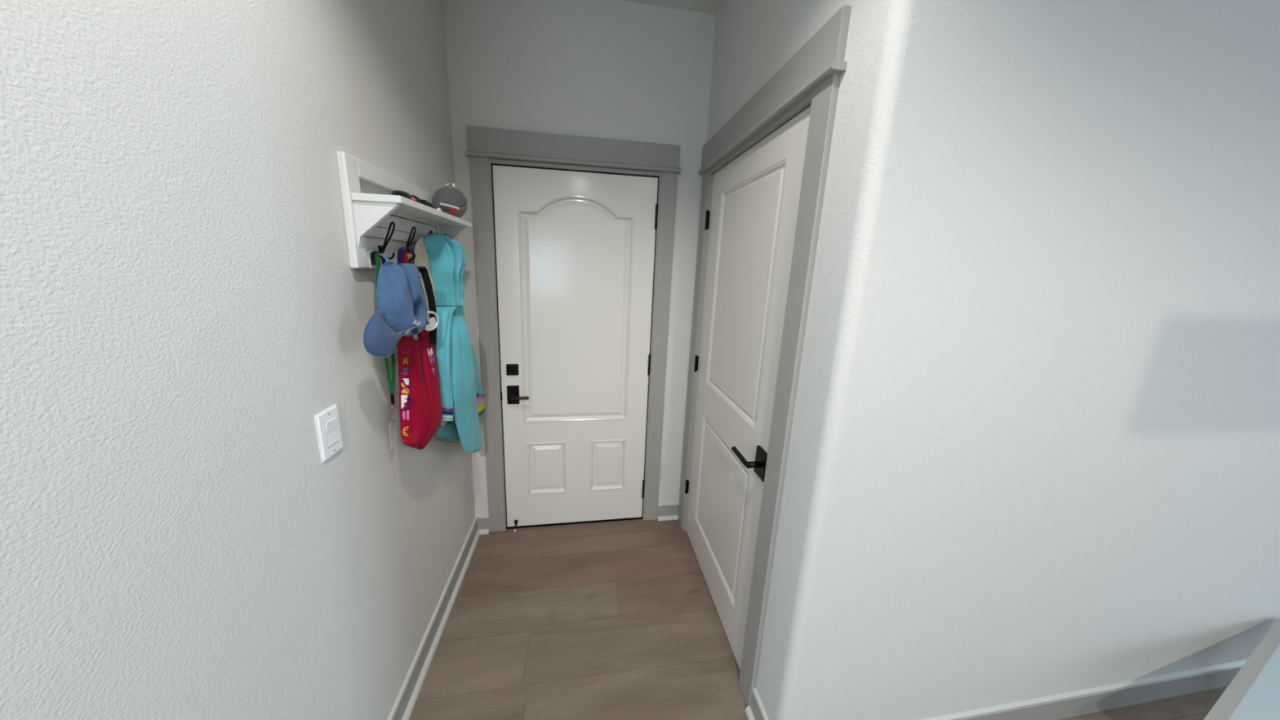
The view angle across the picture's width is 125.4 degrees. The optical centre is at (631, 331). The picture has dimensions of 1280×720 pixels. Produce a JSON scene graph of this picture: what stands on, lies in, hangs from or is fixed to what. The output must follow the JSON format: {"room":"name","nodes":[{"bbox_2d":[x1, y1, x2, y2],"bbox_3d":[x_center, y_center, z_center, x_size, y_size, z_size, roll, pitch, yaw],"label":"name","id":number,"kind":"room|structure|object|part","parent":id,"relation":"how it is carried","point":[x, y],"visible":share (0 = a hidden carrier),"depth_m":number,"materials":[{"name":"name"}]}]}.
{"room":"entryway hallway","nodes":[
{"label":"entryway hallway","id":0,"kind":"room"},
{"bbox_2d":[0,0,475,719],"bbox_3d":[-0.828,-0.046,0.988,0.120,2.780,1.670,0,11,-8],"label":"wall","id":1,"kind":"structure","parent":0,"point":[182,300],"depth_m":0.55,"materials":[{"name":"white paint"}]},
{"bbox_2d":[314,404,342,462],"bbox_3d":[-0.738,0.248,0.812,0.011,0.121,0.067,0,11,-8],"label":"light switch","id":2,"kind":"object","parent":1,"relation":"attached to","point":[326,421],"visible":1,"depth_m":0.80,"materials":[{"name":"white plastic"}]},
{"bbox_2d":[336,151,471,268],"bbox_3d":[-0.716,-0.365,1.141,0.138,0.288,0.576,0,11,-8],"label":"coat rack","id":3,"kind":"object","parent":1,"relation":"attached to","point":[365,215],"visible":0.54,"depth_m":0.95,"materials":[{"name":"white paint"}]},
{"bbox_2d":[370,250,386,265],"bbox_3d":[-0.729,-0.210,0.952,0.017,0.045,0.039,11,14,38],"label":"strap","id":4,"kind":"object","parent":3,"relation":"hanging from","point":[373,253],"visible":0.76,"depth_m":0.94,"materials":[{"name":"black fabric"}]},
{"bbox_2d":[375,251,395,424],"bbox_3d":[-0.742,0.071,1.006,0.024,0.614,0.051,0,11,-8],"label":"lanyard","id":5,"kind":"object","parent":3,"relation":"hanging from","point":[391,385],"visible":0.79,"depth_m":1.02,"materials":[{"name":"green fabric"}]},
{"bbox_3d":[-0.779,-0.249,1.155,0.020,0.050,0.472,0,11,-8],"label":"rail","id":6,"kind":"part","parent":3,"relation":"part of","materials":[{"name":"white paint"}]},
{"bbox_3d":[-0.771,-0.484,1.110,0.020,0.046,0.472,0,11,-8],"label":"rail","id":7,"kind":"part","parent":3,"relation":"part of","materials":[{"name":"white paint"}]},
{"bbox_2d":[363,253,427,358],"bbox_3d":[-0.664,-0.080,0.941,0.106,0.274,0.241,0,11,-8],"label":"baseball cap","id":8,"kind":"object","parent":3,"relation":"hanging from","point":[401,298],"visible":1,"depth_m":0.91,"materials":[{"name":"fabric"}]},
{"bbox_3d":[-0.657,-0.093,0.974,0.084,0.212,0.172,0,11,-8],"label":"crown","id":9,"kind":"part","parent":8,"relation":"part of","materials":[{"name":"fabric"}]},
{"bbox_3d":[-0.777,-0.325,1.141,0.019,0.030,0.472,0,11,-8],"label":"hook rail","id":10,"kind":"part","parent":3,"relation":"part of","materials":[{"name":"white paint"}]},
{"bbox_2d":[391,190,416,201],"bbox_3d":[-0.665,-0.383,0.927,0.086,0.024,0.090,0,11,-8],"label":"sunglasses","id":11,"kind":"object","parent":3,"relation":"on","point":[399,193],"visible":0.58,"depth_m":0.91,"materials":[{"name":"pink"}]},
{"bbox_2d":[397,247,413,263],"bbox_3d":[-0.715,-0.233,1.054,0.025,0.071,0.083,0,11,-12],"label":"loop","id":12,"kind":"object","parent":3,"relation":"hanging from","point":[402,255],"visible":0.91,"depth_m":1.03,"materials":[{"name":"multicoloured fabric"}]},
{"bbox_2d":[397,248,442,449],"bbox_3d":[-0.709,0.066,1.109,0.071,0.671,0.219,0,11,-8],"label":"tote bag","id":13,"kind":"object","parent":3,"relation":"hanging from","point":[420,407],"visible":0.89,"depth_m":1.09,"materials":[{"name":"fabric"}]},
{"bbox_2d":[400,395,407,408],"bbox_3d":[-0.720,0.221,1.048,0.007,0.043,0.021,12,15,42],"label":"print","id":14,"kind":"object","parent":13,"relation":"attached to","point":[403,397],"depth_m":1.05,"materials":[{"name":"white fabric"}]},
{"bbox_2d":[401,388,408,394],"bbox_3d":[-0.718,0.191,1.049,0.003,0.019,0.020,13,15,43],"label":"print","id":15,"kind":"object","parent":13,"relation":"on","point":[404,391],"depth_m":1.05,"materials":[{"name":"orange"}]},
{"bbox_2d":[401,377,408,384],"bbox_3d":[-0.716,0.159,1.050,0.005,0.024,0.019,11,14,39],"label":"print","id":16,"kind":"object","parent":13,"relation":"on","point":[404,380],"depth_m":1.05,"materials":[{"name":"white fabric"}]},
{"bbox_2d":[400,377,409,414],"bbox_3d":[-0.719,0.203,1.051,0.018,0.118,0.033,0,11,-8],"label":"print","id":17,"kind":"object","parent":13,"relation":"attached to","point":[405,381],"depth_m":1.05,"materials":[{"name":"white fabric"}]},
{"bbox_2d":[403,368,408,374],"bbox_3d":[-0.716,0.127,1.048,0.003,0.024,0.016,9,13,33],"label":"print","id":18,"kind":"object","parent":13,"relation":"on","point":[405,370],"depth_m":1.05,"materials":[{"name":"purple fabric"}]},
{"bbox_3d":[-0.729,-0.139,1.086,0.024,0.261,0.087,0,11,-8],"label":"handle","id":19,"kind":"part","parent":13,"relation":"part of","materials":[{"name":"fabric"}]},
{"bbox_2d":[406,409,408,419],"bbox_3d":[-0.715,0.267,1.057,0.003,0.034,0.010,10,13,35],"label":"print","id":20,"kind":"object","parent":13,"relation":"attached to","point":[407,411],"depth_m":1.06,"materials":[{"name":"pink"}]},
{"bbox_2d":[416,266,438,343],"bbox_3d":[-0.682,-0.083,1.105,0.048,0.266,0.134,-2,12,-20],"label":"strap","id":21,"kind":"object","parent":13,"relation":"attached to","point":[431,327],"visible":0.73,"depth_m":1.11,"materials":[{"name":"black fabric"}]},
{"bbox_3d":[-0.668,-0.028,1.102,0.003,0.035,0.080,0,11,-8],"label":"buckle plate","id":22,"kind":"part","parent":21,"relation":"part of","materials":[{"name":"white plastic"}]},
{"bbox_2d":[426,347,433,356],"bbox_3d":[-0.696,0.072,1.146,0.008,0.034,0.024,6,12,19],"label":"print","id":23,"kind":"object","parent":13,"relation":"on","point":[429,350],"depth_m":1.14,"materials":[{"name":"white"}]},
{"bbox_2d":[429,356,435,364],"bbox_3d":[-0.693,0.101,1.156,0.008,0.028,0.029,3,11,4],"label":"print","id":24,"kind":"object","parent":13,"relation":"attached to","point":[432,359],"depth_m":1.15,"materials":[{"name":"purple fabric"}]},
{"bbox_2d":[413,237,435,344],"bbox_3d":[-0.761,-0.132,1.234,0.030,0.433,0.186,0,11,-12],"label":"scarf","id":25,"kind":"object","parent":3,"relation":"hanging from","point":[421,259],"visible":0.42,"depth_m":1.17,"materials":[{"name":"white fabric"}]},
{"bbox_2d":[411,195,441,211],"bbox_3d":[-0.682,-0.420,1.085,0.040,0.033,0.164,2,11,-3],"label":"sunglasses","id":26,"kind":"object","parent":3,"relation":"on","point":[424,202],"visible":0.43,"depth_m":1.08,"materials":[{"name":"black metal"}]},
{"bbox_2d":[431,186,467,217],"bbox_3d":[-0.727,-0.515,1.323,0.129,0.122,0.137,0,11,-8],"label":"helmet","id":27,"kind":"object","parent":3,"relation":"on","point":[449,197],"visible":0.84,"depth_m":1.28,"materials":[{"name":"grey plastic"}]},
{"bbox_2d":[440,205,456,214],"bbox_3d":[-0.695,-0.462,1.260,0.053,0.030,0.016,0,11,-8],"label":"sprig","id":28,"kind":"object","parent":27,"relation":"attached to","point":[452,211],"visible":1,"depth_m":1.26,"materials":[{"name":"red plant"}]},
{"bbox_2d":[445,182,455,189],"bbox_3d":[-0.714,-0.565,1.305,0.061,0.044,0.024,0,11,-8],"label":"bell","id":29,"kind":"object","parent":27,"relation":"on","point":[448,185],"visible":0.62,"depth_m":1.30,"materials":[{"name":"gold metal"}]},
{"bbox_2d":[422,232,484,453],"bbox_3d":[-0.750,0.101,1.521,0.131,1.040,0.628,0,11,-8],"label":"hooded jacket","id":30,"kind":"object","parent":3,"relation":"hanging from","point":[462,392],"visible":0.96,"depth_m":1.30,"materials":[{"name":"teal fabric"}]},
{"bbox_2d":[422,232,466,306],"bbox_3d":[-0.722,-0.237,1.304,0.072,0.290,0.230,2,11,1],"label":"hood","id":31,"kind":"object","parent":30,"relation":"attached to","point":[447,260],"depth_m":1.28,"materials":[{"name":"teal fabric"}]},
{"bbox_2d":[387,515,479,719],"bbox_3d":[-0.793,1.282,1.196,0.031,0.099,1.550,0,11,-8],"label":"baseboard","id":32,"kind":"structure","parent":1,"relation":"attached to","point":[405,702],"depth_m":1.35,"materials":[{"name":"grey paint"}]},
{"bbox_2d":[444,0,715,516],"bbox_3d":[-0.223,-0.190,1.844,1.560,2.780,0.120,0,11,-8],"label":"wall","id":33,"kind":"structure","parent":0,"point":[615,69],"depth_m":1.59,"materials":[{"name":"white paint"}]},
{"bbox_2d":[477,515,489,534],"bbox_3d":[-0.868,1.135,1.938,0.064,0.099,0.031,0,11,-8],"label":"baseboard","id":34,"kind":"structure","parent":33,"relation":"attached to","point":[483,527],"depth_m":1.94,"materials":[{"name":"grey paint"}]},
{"bbox_3d":[-0.869,1.175,1.939,0.064,0.019,0.017,0,11,-8],"label":"shoe moulding","id":35,"kind":"part","parent":34,"relation":"part of","materials":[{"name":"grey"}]},
{"bbox_2d":[464,125,681,532],"bbox_3d":[-0.306,0.107,1.872,1.040,2.180,0.158,0,11,-8],"label":"door frame","id":36,"kind":"structure","parent":33,"relation":"attached to","point":[487,147],"depth_m":1.70,"materials":[{"name":"grey paint"}]},
{"bbox_3d":[-0.262,-0.896,1.625,1.023,0.114,0.021,0,11,-8],"label":"head casing","id":37,"kind":"part","parent":36,"relation":"part of","materials":[{"name":"grey paint"}]},
{"bbox_2d":[492,164,657,526],"bbox_3d":[-0.302,0.188,1.837,0.832,2.010,0.103,0,11,-8],"label":"door","id":38,"kind":"structure","parent":33,"relation":"in","point":[575,250],"depth_m":1.81,"materials":[{"name":"paint"}]},
{"bbox_3d":[-0.651,0.349,1.821,0.064,0.106,0.010,0,11,-8],"label":"lever plate","id":39,"kind":"part","parent":38,"relation":"part of","materials":[{"name":"black metal"}]},
{"bbox_2d":[513,520,518,532],"bbox_3d":[-0.686,1.152,1.959,0.022,0.056,0.045,0,11,-8],"label":"door stop","id":40,"kind":"object","parent":38,"relation":"attached to","point":[515,521],"visible":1,"depth_m":1.96,"materials":[{"name":"black metal"}]},
{"bbox_3d":[-0.608,0.355,1.799,0.101,0.022,0.051,0,11,-8],"label":"lever","id":41,"kind":"part","parent":38,"relation":"part of","materials":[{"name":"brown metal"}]},
{"bbox_2d":[657,502,679,520],"bbox_3d":[0.240,1.144,2.099,0.148,0.099,0.031,0,11,-8],"label":"baseboard","id":42,"kind":"structure","parent":33,"relation":"attached to","point":[667,511],"depth_m":2.10,"materials":[{"name":"grey paint"}]},
{"bbox_3d":[0.240,1.185,2.100,0.148,0.019,0.017,0,11,-8],"label":"shoe moulding","id":43,"kind":"part","parent":42,"relation":"part of","materials":[{"name":"grey wood"}]},
{"bbox_2d":[621,0,723,14],"bbox_3d":[2.076,-0.994,-1.138,12.240,0.100,6.240,0,11,-8],"label":"ceiling","id":44,"kind":"structure","parent":0,"point":[708,6],"depth_m":1.55,"materials":[{"name":"white paint"}]},
{"bbox_2d":[408,519,1227,719],"bbox_3d":[1.986,1.806,-0.685,12.239,0.012,6.420,0,11,-8],"label":"floor","id":45,"kind":"structure","parent":0,"point":[614,620],"depth_m":1.40,"materials":[{"name":"brown wood"}]},
{"bbox_2d":[1203,617,1279,719],"bbox_3d":[2.101,1.317,1.006,1.012,0.311,0.300,-2,12,-21],"label":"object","id":46,"kind":"object","parent":45,"relation":"on","point":[1253,693],"visible":1,"depth_m":1.06,"materials":[{"name":"grey paint"}]},
{"bbox_2d":[706,0,979,719],"bbox_3d":[0.525,-0.066,1.345,0.180,2.780,1.105,0,11,-8],"label":"wall","id":47,"kind":"structure","parent":0,"point":[900,90],"depth_m":0.84,"materials":[{"name":"white paint"}]},
{"bbox_2d":[684,106,811,670],"bbox_3d":[0.400,0.286,1.465,0.104,2.015,0.762,0,11,-8],"label":"door","id":48,"kind":"structure","parent":47,"relation":"in","point":[755,198],"depth_m":1.34,"materials":[{"name":"paint"}]},
{"bbox_3d":[0.416,0.455,1.199,0.061,0.021,0.118,0,11,-8],"label":"lever","id":49,"kind":"part","parent":48,"relation":"part of","materials":[{"name":"black metal"}]},
{"bbox_3d":[0.455,0.462,1.158,0.012,0.103,0.066,0,11,-8],"label":"lever plate","id":50,"kind":"part","parent":48,"relation":"part of","materials":[{"name":"black metal"}]},
{"bbox_2d":[745,688,768,719],"bbox_3d":[0.437,1.339,1.136,0.031,0.099,0.118,0,11,-8],"label":"baseboard","id":51,"kind":"structure","parent":47,"relation":"attached to","point":[755,711],"depth_m":1.16,"materials":[{"name":"grey paint"}]},
{"bbox_3d":[0.429,1.378,1.142,0.017,0.019,0.118,0,11,-8],"label":"shoe moulding","id":52,"kind":"part","parent":51,"relation":"part of","materials":[{"name":"grey wood"}]},
{"bbox_2d":[678,4,851,706],"bbox_3d":[0.457,0.211,1.457,0.160,2.190,0.972,0,11,-8],"label":"door frame","id":53,"kind":"structure","parent":47,"relation":"attached to","point":[811,77],"depth_m":1.02,"materials":[{"name":"grey paint"}]},
{"bbox_3d":[0.443,-0.804,1.259,0.021,0.124,0.960,0,11,-8],"label":"head casing","id":54,"kind":"part","parent":53,"relation":"part of","materials":[{"name":"grey paint"}]},
{"bbox_2d":[834,0,1279,719],"bbox_3d":[4.186,0.060,1.388,7.080,2.780,0.120,0,11,-8],"label":"wall","id":55,"kind":"structure","parent":0,"point":[1080,490],"depth_m":0.92,"materials":[{"name":"white paint"}]},
{"bbox_2d":[922,659,1247,719],"bbox_3d":[1.807,1.369,1.239,2.610,0.099,0.014,0,11,-8],"label":"baseboard","id":56,"kind":"structure","parent":55,"relation":"attached to","point":[1064,705],"depth_m":1.23,"materials":[{"name":"grey paint"}]}
]}

